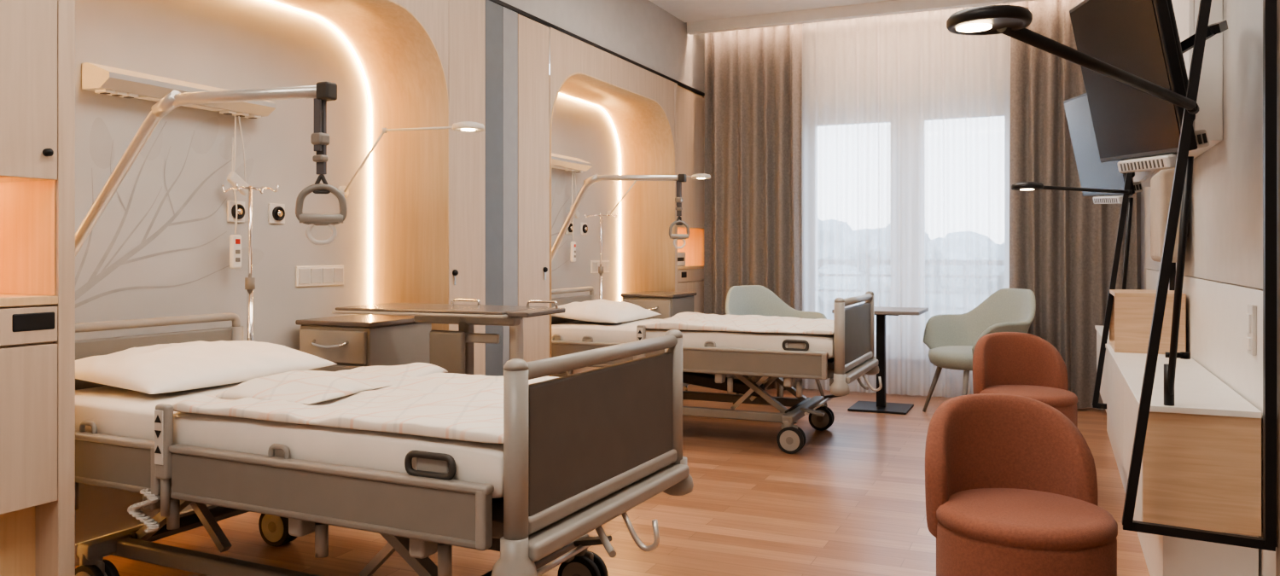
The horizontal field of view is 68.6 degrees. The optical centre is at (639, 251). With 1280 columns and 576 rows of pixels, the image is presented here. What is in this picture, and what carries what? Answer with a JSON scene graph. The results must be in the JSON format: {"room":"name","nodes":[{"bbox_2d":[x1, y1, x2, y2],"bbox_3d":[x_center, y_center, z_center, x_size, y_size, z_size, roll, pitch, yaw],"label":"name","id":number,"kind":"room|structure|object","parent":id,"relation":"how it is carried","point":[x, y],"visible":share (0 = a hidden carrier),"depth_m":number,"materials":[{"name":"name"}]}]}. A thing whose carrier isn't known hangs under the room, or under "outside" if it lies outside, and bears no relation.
{"room":"hospital room","nodes":[
{"label":"hospital room","id":0,"kind":"room"},
{"bbox_2d":[81,62,276,118],"bbox_3d":[-1.879,-0.658,3.899,0.150,0.113,0.820,0,0,24],"label":"wall lamp","id":1,"kind":"object","parent":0,"point":[98,78],"depth_m":3.69,"materials":[{"name":"white plastic"}]},
{"bbox_2d":[75,0,448,566],"bbox_3d":[-1.680,-0.110,3.981,0.554,2.580,2.210,0,0,24],"label":"wall","id":2,"kind":"structure","parent":0,"point":[387,61],"depth_m":4.38,"materials":[{"name":"beige paint"}]},
{"bbox_2d":[75,109,264,308],"bbox_3d":[-1.985,-0.130,3.848,0.002,0.924,1.156,0,0,24],"label":"mural","id":3,"kind":"object","parent":2,"relation":"attached to","point":[101,149],"visible":0.88,"depth_m":3.84},
{"bbox_2d":[226,200,244,222],"bbox_3d":[-1.807,-0.180,4.218,0.030,0.095,0.095,0,0,24],"label":"wall socket","id":4,"kind":"object","parent":2,"relation":"attached to","point":[230,204],"visible":0.9,"depth_m":4.20,"materials":[{"name":"white paint"}]},
{"bbox_2d":[226,116,249,268],"bbox_3d":[-1.771,-0.263,4.136,0.038,0.675,0.118,0,0,24],"label":"handset","id":5,"kind":"object","parent":2,"relation":"attached to","point":[235,240],"visible":0.94,"depth_m":4.12,"materials":[{"name":"white plastic"}]},
{"bbox_2d":[268,203,285,223],"bbox_3d":[-1.710,-0.180,4.437,0.030,0.095,0.095,0,0,24],"label":"wall socket","id":6,"kind":"object","parent":2,"relation":"attached to","point":[276,212],"visible":1,"depth_m":4.42,"materials":[{"name":"white paint"}]},
{"bbox_2d":[296,265,343,286],"bbox_3d":[-1.604,0.120,4.694,0.018,0.100,0.328,0,0,24],"label":"switch plate","id":7,"kind":"object","parent":2,"relation":"attached to","point":[316,275],"visible":1,"depth_m":4.68,"materials":[{"name":"white plastic"}]},
{"bbox_2d":[337,121,484,197],"bbox_3d":[-1.152,-0.451,4.590,0.944,0.342,0.151,0,0,29],"label":"reading lamp","id":8,"kind":"object","parent":2,"relation":"attached to","point":[464,125],"visible":0.98,"depth_m":4.55,"materials":[{"name":"white plastic"}]},
{"bbox_2d":[551,153,592,172],"bbox_3d":[-0.600,-0.658,6.800,0.150,0.113,0.820,0,0,24],"label":"wall lamp","id":9,"kind":"object","parent":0,"point":[569,164],"depth_m":6.90,"materials":[{"name":"white plastic"}]},
{"bbox_2d":[500,0,704,93],"bbox_3d":[-1.602,-1.843,4.286,0.610,0.835,9.750,0,0,24],"label":"wall","id":10,"kind":"structure","parent":0,"point":[642,32],"depth_m":7.08,"materials":[{"name":"grey paint"}]},
{"bbox_2d":[489,0,704,95],"bbox_3d":[-0.653,-1.411,5.665,0.034,0.022,6.160,0,0,24],"label":"trim","id":11,"kind":"structure","parent":10,"relation":"attached to","point":[498,2],"depth_m":6.28,"materials":[{"name":"black metal"}]},
{"bbox_2d":[75,384,1149,575],"bbox_3d":[0.063,1.230,3.551,4.250,0.100,9.750,0,0,24],"label":"floor","id":12,"kind":"structure","parent":0,"point":[852,501],"depth_m":4.18,"materials":[{"name":"brown wood"}]},
{"bbox_2d":[0,0,75,575],"bbox_3d":[-2.053,-0.110,2.507,0.620,2.580,0.732,0,0,24],"label":"tall cabinet","id":13,"kind":"object","parent":12,"relation":"on","point":[37,37],"visible":1,"depth_m":2.66,"materials":[{"name":"brown wood"}]},
{"bbox_2d":[0,293,58,307],"bbox_3d":[-2.053,0.138,2.507,0.580,0.025,0.632,0,0,24],"label":"shelf","id":14,"kind":"object","parent":13,"relation":"attached to","point":[6,299],"depth_m":2.62,"materials":[{"name":"brown wood"}]},
{"bbox_2d":[295,314,431,371],"bbox_3d":[-1.352,0.753,4.617,0.450,0.854,0.552,0,0,24],"label":"nightstand","id":15,"kind":"object","parent":12,"relation":"on","point":[349,341],"visible":0.3,"depth_m":4.43,"materials":[{"name":"beige wood"}]},
{"bbox_2d":[75,312,693,575],"bbox_3d":[-0.955,0.719,3.118,2.223,0.922,1.092,0,0,26],"label":"hospital bed","id":16,"kind":"object","parent":12,"relation":"on","point":[578,451],"visible":0.7,"depth_m":2.64,"materials":[{"name":"beige plastic"}]},
{"bbox_2d":[75,340,337,394],"bbox_3d":[-1.641,0.407,3.484,0.554,0.144,0.868,0,0,23],"label":"pillow","id":17,"kind":"object","parent":16,"relation":"on","point":[172,367],"visible":0.94,"depth_m":3.28,"materials":[{"name":"white fabric"}]},
{"bbox_2d":[75,81,347,256],"bbox_3d":[-1.513,0.110,2.966,1.450,1.221,0.105,0,0,26],"label":"bar","id":18,"kind":"object","parent":16,"relation":"attached to","point":[323,92],"visible":0.84,"depth_m":2.74,"materials":[{"name":"silver metal"}]},
{"bbox_2d":[221,182,278,340],"bbox_3d":[-1.661,0.237,3.998,0.178,1.046,0.178,0,0,-42],"label":"pole","id":19,"kind":"object","parent":16,"relation":"attached to","point":[249,282],"visible":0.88,"depth_m":3.99,"materials":[{"name":"silver metal"}]},
{"bbox_2d":[171,362,558,443],"bbox_3d":[-0.688,0.437,2.990,1.253,0.079,0.985,0,0,26],"label":"duvet","id":20,"kind":"object","parent":16,"relation":"on","point":[415,398],"visible":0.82,"depth_m":2.80,"materials":[{"name":"white fabric"}]},
{"bbox_2d":[331,298,565,374],"bbox_3d":[-0.813,0.696,4.043,0.930,0.969,0.420,0,0,22],"label":"table","id":21,"kind":"object","parent":12,"relation":"on","point":[451,351],"visible":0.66,"depth_m":3.94,"materials":[{"name":"laminate"}]},
{"bbox_2d":[331,302,547,318],"bbox_3d":[-0.855,0.252,4.060,0.856,0.026,0.453,0,0,24],"label":"tray","id":22,"kind":"object","parent":21,"relation":"on","point":[419,311],"depth_m":3.95,"materials":[{"name":"laminate"}]},
{"bbox_2d":[448,0,549,376],"bbox_3d":[-0.996,-0.110,5.450,0.520,2.580,1.070,0,0,24],"label":"closet","id":23,"kind":"object","parent":12,"relation":"on","point":[499,56],"visible":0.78,"depth_m":5.33,"materials":[{"name":"brown wood"}]},
{"bbox_2d":[549,26,674,377],"bbox_3d":[-0.387,-0.110,6.914,0.554,2.580,2.140,0,0,24],"label":"wall","id":24,"kind":"structure","parent":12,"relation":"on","point":[610,113],"depth_m":7.55,"materials":[{"name":"beige paint"}]},
{"bbox_2d":[551,173,581,271],"bbox_3d":[-0.694,-0.130,6.776,0.002,0.924,1.156,0,0,24],"label":"mural","id":25,"kind":"object","parent":24,"relation":"attached to","point":[560,182],"visible":0.27,"depth_m":7.06},
{"bbox_2d":[565,221,572,234],"bbox_3d":[-0.528,-0.180,7.118,0.030,0.095,0.095,0,0,24],"label":"wall socket","id":26,"kind":"object","parent":24,"relation":"attached to","point":[569,231],"visible":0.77,"depth_m":7.10,"materials":[{"name":"white paint"}]},
{"bbox_2d":[570,171,579,261],"bbox_3d":[-0.492,-0.263,7.037,0.038,0.675,0.118,0,0,24],"label":"handset","id":27,"kind":"object","parent":24,"relation":"attached to","point":[577,213],"visible":0.89,"depth_m":7.02,"materials":[{"name":"white plastic"}]},
{"bbox_2d":[580,222,587,234],"bbox_3d":[-0.431,-0.180,7.338,0.030,0.095,0.095,0,0,24],"label":"wall socket","id":28,"kind":"object","parent":24,"relation":"attached to","point":[584,228],"visible":1,"depth_m":7.32,"materials":[{"name":"white paint"}]},
{"bbox_2d":[590,260,609,273],"bbox_3d":[-0.331,0.119,7.581,0.018,0.097,0.327,0,0,24],"label":"switch plate","id":29,"kind":"object","parent":24,"relation":"attached to","point":[594,264],"visible":0.81,"depth_m":7.54,"materials":[{"name":"white paint"}]},
{"bbox_2d":[606,180,636,217],"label":"reading lamp","id":30,"kind":"object","parent":24,"relation":"attached to","point":[608,212],"depth_m":7.71,"materials":[{"name":"white plastic"}]},
{"bbox_2d":[620,290,696,390],"bbox_3d":[0.142,0.753,7.411,0.450,0.854,0.552,0,0,24],"label":"base cabinet","id":31,"kind":"object","parent":12,"relation":"on","point":[667,304],"visible":0.27,"depth_m":7.21,"materials":[{"name":"beige wood"}]},
{"bbox_2d":[674,82,704,313],"bbox_3d":[0.226,-0.110,8.220,0.520,2.580,0.755,0,0,24],"label":"tall cabinet","id":32,"kind":"object","parent":12,"relation":"on","point":[689,106],"visible":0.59,"depth_m":8.15,"materials":[{"name":"brown wood"}]},
{"bbox_2d":[677,252,685,266],"bbox_3d":[0.272,0.064,8.022,0.164,0.120,0.260,0,0,24],"label":"dispenser","id":33,"kind":"object","parent":32,"relation":"on","point":[681,256],"visible":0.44,"depth_m":8.02,"materials":[{"name":"white plastic"}]},
{"bbox_2d":[677,265,703,269],"bbox_3d":[0.226,0.138,8.220,0.480,0.025,0.655,0,0,24],"label":"shelf","id":34,"kind":"object","parent":32,"relation":"attached to","point":[687,267],"depth_m":8.18,"materials":[{"name":"brown wood"}]},
{"bbox_2d":[686,173,710,179],"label":"reading lamp","id":35,"kind":"object","parent":32,"relation":"attached to","point":[701,176],"depth_m":7.25,"materials":[{"name":"white plastic"}]},
{"bbox_2d":[551,286,882,453],"bbox_3d":[0.445,0.719,6.131,2.223,0.922,1.092,0,0,24],"label":"hospital bed","id":36,"kind":"object","parent":12,"relation":"on","point":[845,356],"visible":0.65,"depth_m":5.65,"materials":[{"name":"beige plastic"}]},
{"bbox_2d":[584,212,617,299],"bbox_3d":[-0.291,0.237,6.986,0.178,1.046,0.178,0,0,-44],"label":"pole","id":37,"kind":"object","parent":36,"relation":"attached to","point":[600,268],"visible":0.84,"depth_m":6.98,"materials":[{"name":"silver metal"}]},
{"bbox_2d":[551,299,661,323],"bbox_3d":[-0.256,0.406,6.472,0.557,0.145,0.867,0,0,21],"label":"pillow","id":38,"kind":"object","parent":36,"relation":"on","point":[597,311],"visible":0.97,"depth_m":6.20,"materials":[{"name":"white fabric"}]},
{"bbox_2d":[551,174,689,261],"bbox_3d":[-0.240,0.110,6.018,1.160,1.221,0.105,0,0,24],"label":"pole","id":39,"kind":"object","parent":36,"relation":"attached to","point":[680,178],"visible":0.83,"depth_m":5.89,"materials":[{"name":"silver metal"}]},
{"bbox_2d":[641,311,833,334],"bbox_3d":[0.715,0.443,6.014,1.257,0.067,0.996,0,0,24],"label":"duvet","id":40,"kind":"object","parent":36,"relation":"on","point":[683,321],"visible":0.92,"depth_m":5.74,"materials":[{"name":"white fabric"}]},
{"bbox_2d":[725,285,827,413],"bbox_3d":[1.049,0.724,7.224,0.857,0.910,0.716,0,0,-38],"label":"armchair","id":41,"kind":"object","parent":12,"relation":"on","point":[747,299],"visible":0.18,"depth_m":7.49,"materials":[{"name":"green fabric"}]},
{"bbox_2d":[832,305,928,414],"bbox_3d":[1.816,0.804,7.068,0.620,0.751,0.560,0,0,24],"label":"bistro table","id":42,"kind":"object","parent":12,"relation":"on","point":[881,405],"visible":0.83,"depth_m":7.03,"materials":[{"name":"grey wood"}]},
{"bbox_2d":[922,288,1035,412],"bbox_3d":[2.432,0.724,6.750,0.715,0.910,0.857,0,0,-14],"label":"armchair","id":43,"kind":"object","parent":12,"relation":"on","point":[951,340],"visible":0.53,"depth_m":6.90,"materials":[{"name":"green fabric"}]},
{"bbox_2d":[928,345,972,370],"bbox_3d":[2.373,0.759,6.735,0.594,0.131,0.572,0,0,-14],"label":"seat cushion","id":44,"kind":"object","parent":43,"relation":"on","point":[960,357],"depth_m":6.58,"materials":[{"name":"beige fabric"}]},
{"bbox_2d":[925,393,1117,575],"bbox_3d":[1.028,0.797,2.535,0.480,0.765,0.483,0,0,-2],"label":"chair","id":45,"kind":"object","parent":12,"relation":"on","point":[1011,480],"visible":1,"depth_m":2.58,"materials":[{"name":"fabric"}]},
{"bbox_2d":[972,331,1077,427],"bbox_3d":[1.907,0.797,4.639,0.480,0.765,0.483,0,0,-2],"label":"chair","id":46,"kind":"object","parent":12,"relation":"on","point":[1028,365],"visible":0.5,"depth_m":4.76,"materials":[{"name":"fabric"}]},
{"bbox_2d":[648,0,894,22],"bbox_3d":[-0.068,-2.110,3.254,4.250,0.300,9.100,0,0,24],"label":"ceiling","id":47,"kind":"structure","parent":0,"point":[684,10],"depth_m":7.50,"materials":[{"name":"white paint"}]},
{"bbox_2d":[1136,192,1140,289],"bbox_3d":[3.500,-0.540,7.282,0.970,3.440,0.150,0,0,24],"label":"wall","id":48,"kind":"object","parent":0,"point":[1138,194],"visible":0.02,"depth_m":7.08,"materials":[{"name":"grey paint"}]},
{"bbox_2d":[1094,325,1262,575],"bbox_3d":[2.453,0.834,4.536,0.330,0.692,3.520,0,0,24],"label":"cabinet","id":49,"kind":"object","parent":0,"point":[1201,466],"depth_m":2.96,"materials":[{"name":"wood"}]},
{"bbox_2d":[1092,402,1106,408],"bbox_3d":[2.597,0.828,4.942,0.386,0.041,0.026,0,0,24],"label":"bar","id":50,"kind":"object","parent":49,"relation":"attached to","point":[1100,405],"visible":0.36,"depth_m":4.99,"materials":[{"name":"black metal"}]},
{"bbox_2d":[1096,331,1103,401],"bbox_3d":[2.845,0.690,5.795,0.016,0.350,0.860,0,0,24],"label":"drawer","id":51,"kind":"object","parent":49,"relation":"in","point":[1098,336],"depth_m":5.80,"materials":[{"name":"white paint"}]},
{"bbox_2d":[1103,349,1111,425],"bbox_3d":[2.495,0.690,4.998,0.016,0.350,0.860,0,0,24],"label":"drawer","id":52,"kind":"object","parent":49,"relation":"in","point":[1107,366],"depth_m":4.88,"materials":[{"name":"white paint"}]},
{"bbox_2d":[1092,157,1133,406],"bbox_3d":[2.567,-0.310,4.955,0.326,2.263,0.030,0,0,24],"label":"bar","id":53,"kind":"object","parent":49,"relation":"attached to","point":[1128,177],"visible":0.56,"depth_m":4.97,"materials":[{"name":"black metal"}]},
{"bbox_2d":[1010,181,1132,196],"bbox_3d":[2.198,-0.317,4.767,0.830,0.051,0.150,0,0,-28],"label":"lamp","id":54,"kind":"object","parent":53,"relation":"attached to","point":[1022,185],"visible":1,"depth_m":4.67,"materials":[{"name":"black metal"}]},
{"bbox_2d":[1111,358,1123,464],"bbox_3d":[2.144,0.690,4.202,0.016,0.350,0.860,0,0,24],"label":"drawer","id":55,"kind":"object","parent":49,"relation":"in","point":[1117,382],"depth_m":4.16,"materials":[{"name":"white paint"}]},
{"bbox_2d":[1122,197,1133,289],"bbox_3d":[2.651,0.098,5.128,0.074,0.783,0.127,0,0,24],"label":"stand","id":56,"kind":"object","parent":49,"relation":"on","point":[1130,199],"visible":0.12,"depth_m":5.10,"materials":[{"name":"black metal"}]},
{"bbox_2d":[1123,382,1142,520],"bbox_3d":[1.793,0.690,3.406,0.016,0.350,0.860,0,0,24],"label":"drawer","id":57,"kind":"object","parent":49,"relation":"in","point":[1131,406],"depth_m":3.47,"materials":[{"name":"white paint"}]},
{"bbox_2d":[1109,289,1185,354],"bbox_3d":[2.543,0.344,4.726,0.300,0.288,0.500,0,0,24],"label":"shelf box","id":58,"kind":"object","parent":49,"relation":"on","point":[1132,310],"visible":0.79,"depth_m":4.52,"materials":[{"name":"brown wood"}]},
{"bbox_2d":[1169,262,1175,290],"bbox_3d":[2.762,-0.302,4.870,0.028,2.275,0.030,0,0,24],"label":"post","id":59,"kind":"object","parent":49,"relation":"attached to","point":[1172,281],"visible":0.02,"depth_m":4.86,"materials":[{"name":"black metal"}]},
{"bbox_2d":[1163,156,1193,406],"bbox_3d":[1.683,0.098,2.932,0.074,0.783,0.127,0,0,24],"label":"stand","id":60,"kind":"object","parent":49,"relation":"on","point":[1169,369],"visible":0.98,"depth_m":2.93,"materials":[{"name":"black metal"}]},
{"bbox_2d":[1140,186,1262,290],"bbox_3d":[1.925,-0.540,2.730,0.120,3.440,9.750,0,0,24],"label":"wall","id":61,"kind":"structure","parent":0,"point":[1143,193],"depth_m":6.90,"materials":[{"name":"grey paint"}]},
{"bbox_2d":[686,0,1035,34],"bbox_3d":[2.003,-2.065,7.357,3.470,0.390,0.080,0,0,24],"label":"trim","id":62,"kind":"structure","parent":61,"relation":"attached to","point":[896,7],"depth_m":7.52,"materials":[{"name":"white paint"}]},
{"bbox_2d":[801,2,1011,397],"bbox_3d":[2.142,-0.400,7.613,1.780,3.120,0.048,0,0,24],"label":"sheer curtain","id":63,"kind":"object","parent":62,"relation":"hanging from","point":[906,118],"visible":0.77,"depth_m":7.62,"materials":[{"name":"fabric"}]},
{"bbox_2d":[1063,92,1142,203],"bbox_3d":[2.755,-0.598,5.379,0.417,0.675,0.829,0,0,9],"label":"television","id":64,"kind":"object","parent":61,"relation":"attached to","point":[1093,173],"visible":0.65,"depth_m":5.46,"materials":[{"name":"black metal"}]},
{"bbox_2d":[1069,0,1228,173],"bbox_3d":[1.795,-0.598,3.201,0.417,0.675,0.829,0,0,9],"label":"television","id":65,"kind":"object","parent":61,"relation":"attached to","point":[1140,38],"visible":0.86,"depth_m":3.11,"materials":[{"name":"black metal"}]},
{"bbox_2d":[1150,168,1181,262],"bbox_3d":[2.555,-0.170,4.556,0.100,0.440,0.500,0,0,24],"label":"pad","id":66,"kind":"object","parent":61,"relation":"attached to","point":[1161,183],"visible":0.55,"depth_m":4.37,"materials":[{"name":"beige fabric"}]},
{"bbox_2d":[1121,0,1211,527],"bbox_3d":[1.599,-0.310,2.759,0.326,2.263,0.030,0,0,24],"label":"bar","id":67,"kind":"object","parent":61,"relation":"attached to","point":[1205,5],"visible":1,"depth_m":2.77,"materials":[{"name":"black metal"}]},
{"bbox_2d":[946,5,1199,114],"bbox_3d":[1.126,-0.461,2.379,1.163,0.131,0.178,0,0,-42],"label":"lamp","id":68,"kind":"object","parent":67,"relation":"attached to","point":[1010,20],"visible":1,"depth_m":2.12,"materials":[{"name":"black metal"}]},
{"bbox_2d":[1133,0,1222,186],"bbox_3d":[2.706,-1.190,4.829,0.111,1.540,2.780,0,0,24],"label":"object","id":69,"kind":"structure","parent":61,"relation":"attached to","point":[1209,117],"depth_m":3.56,"materials":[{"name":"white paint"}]},
{"bbox_2d":[1122,520,1275,551],"bbox_3d":[1.629,0.828,2.746,0.386,0.041,0.026,0,0,24],"label":"bar","id":70,"kind":"object","parent":61,"relation":"attached to","point":[1141,526],"visible":1,"depth_m":2.73,"materials":[{"name":"black metal"}]},
{"bbox_2d":[1262,0,1276,546],"bbox_3d":[1.794,-0.302,2.673,0.028,2.275,0.030,0,0,24],"label":"post","id":71,"kind":"object","parent":61,"relation":"attached to","point":[1269,6],"visible":1,"depth_m":2.66,"materials":[{"name":"black metal"}]},
{"bbox_3d":[2.064,-1.965,7.494,3.470,0.030,0.060,0,0,24],"label":"track","id":72,"kind":"object","parent":61,"relation":"attached to","visible":0},
{"bbox_2d":[704,23,802,389],"bbox_3d":[0.952,-0.390,7.996,0.860,3.100,0.100,0,0,24],"label":"curtain","id":73,"kind":"object","parent":72,"relation":"hanging from","point":[753,222],"visible":0.73,"depth_m":7.98,"materials":[{"name":"beige fabric"}]},
{"bbox_2d":[1009,0,1137,409],"bbox_3d":[3.219,-0.390,6.995,0.871,3.100,0.094,0,0,24],"label":"curtain","id":74,"kind":"object","parent":72,"relation":"hanging from","point":[1062,243],"visible":0.49,"depth_m":7.03,"materials":[{"name":"beige fabric"}]},
{"bbox_2d":[1145,0,1262,289],"bbox_3d":[2.680,-0.627,4.611,0.016,1.485,4.200,0,0,24],"label":"wall panel","id":75,"kind":"object","parent":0,"point":[1224,242],"depth_m":3.32,"materials":[{"name":"white paint"}]},
{"bbox_2d":[1146,268,1275,575],"bbox_3d":[2.682,0.650,4.610,0.012,1.060,4.200,0,0,24],"label":"wall panel","id":76,"kind":"object","parent":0,"point":[1216,334],"depth_m":3.47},
{"bbox_2d":[1245,303,1256,355],"bbox_3d":[1.962,0.250,3.015,0.019,0.160,0.085,0,0,24],"label":"wall switch","id":77,"kind":"object","parent":76,"relation":"attached to","point":[1251,317],"depth_m":2.99,"materials":[{"name":"white plastic"}]},
{"bbox_2d":[1275,0,1279,575],"bbox_3d":[1.347,-0.130,1.589,0.018,2.620,2.395,0,0,24],"label":"panel","id":78,"kind":"object","parent":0,"point":[1277,549],"depth_m":2.67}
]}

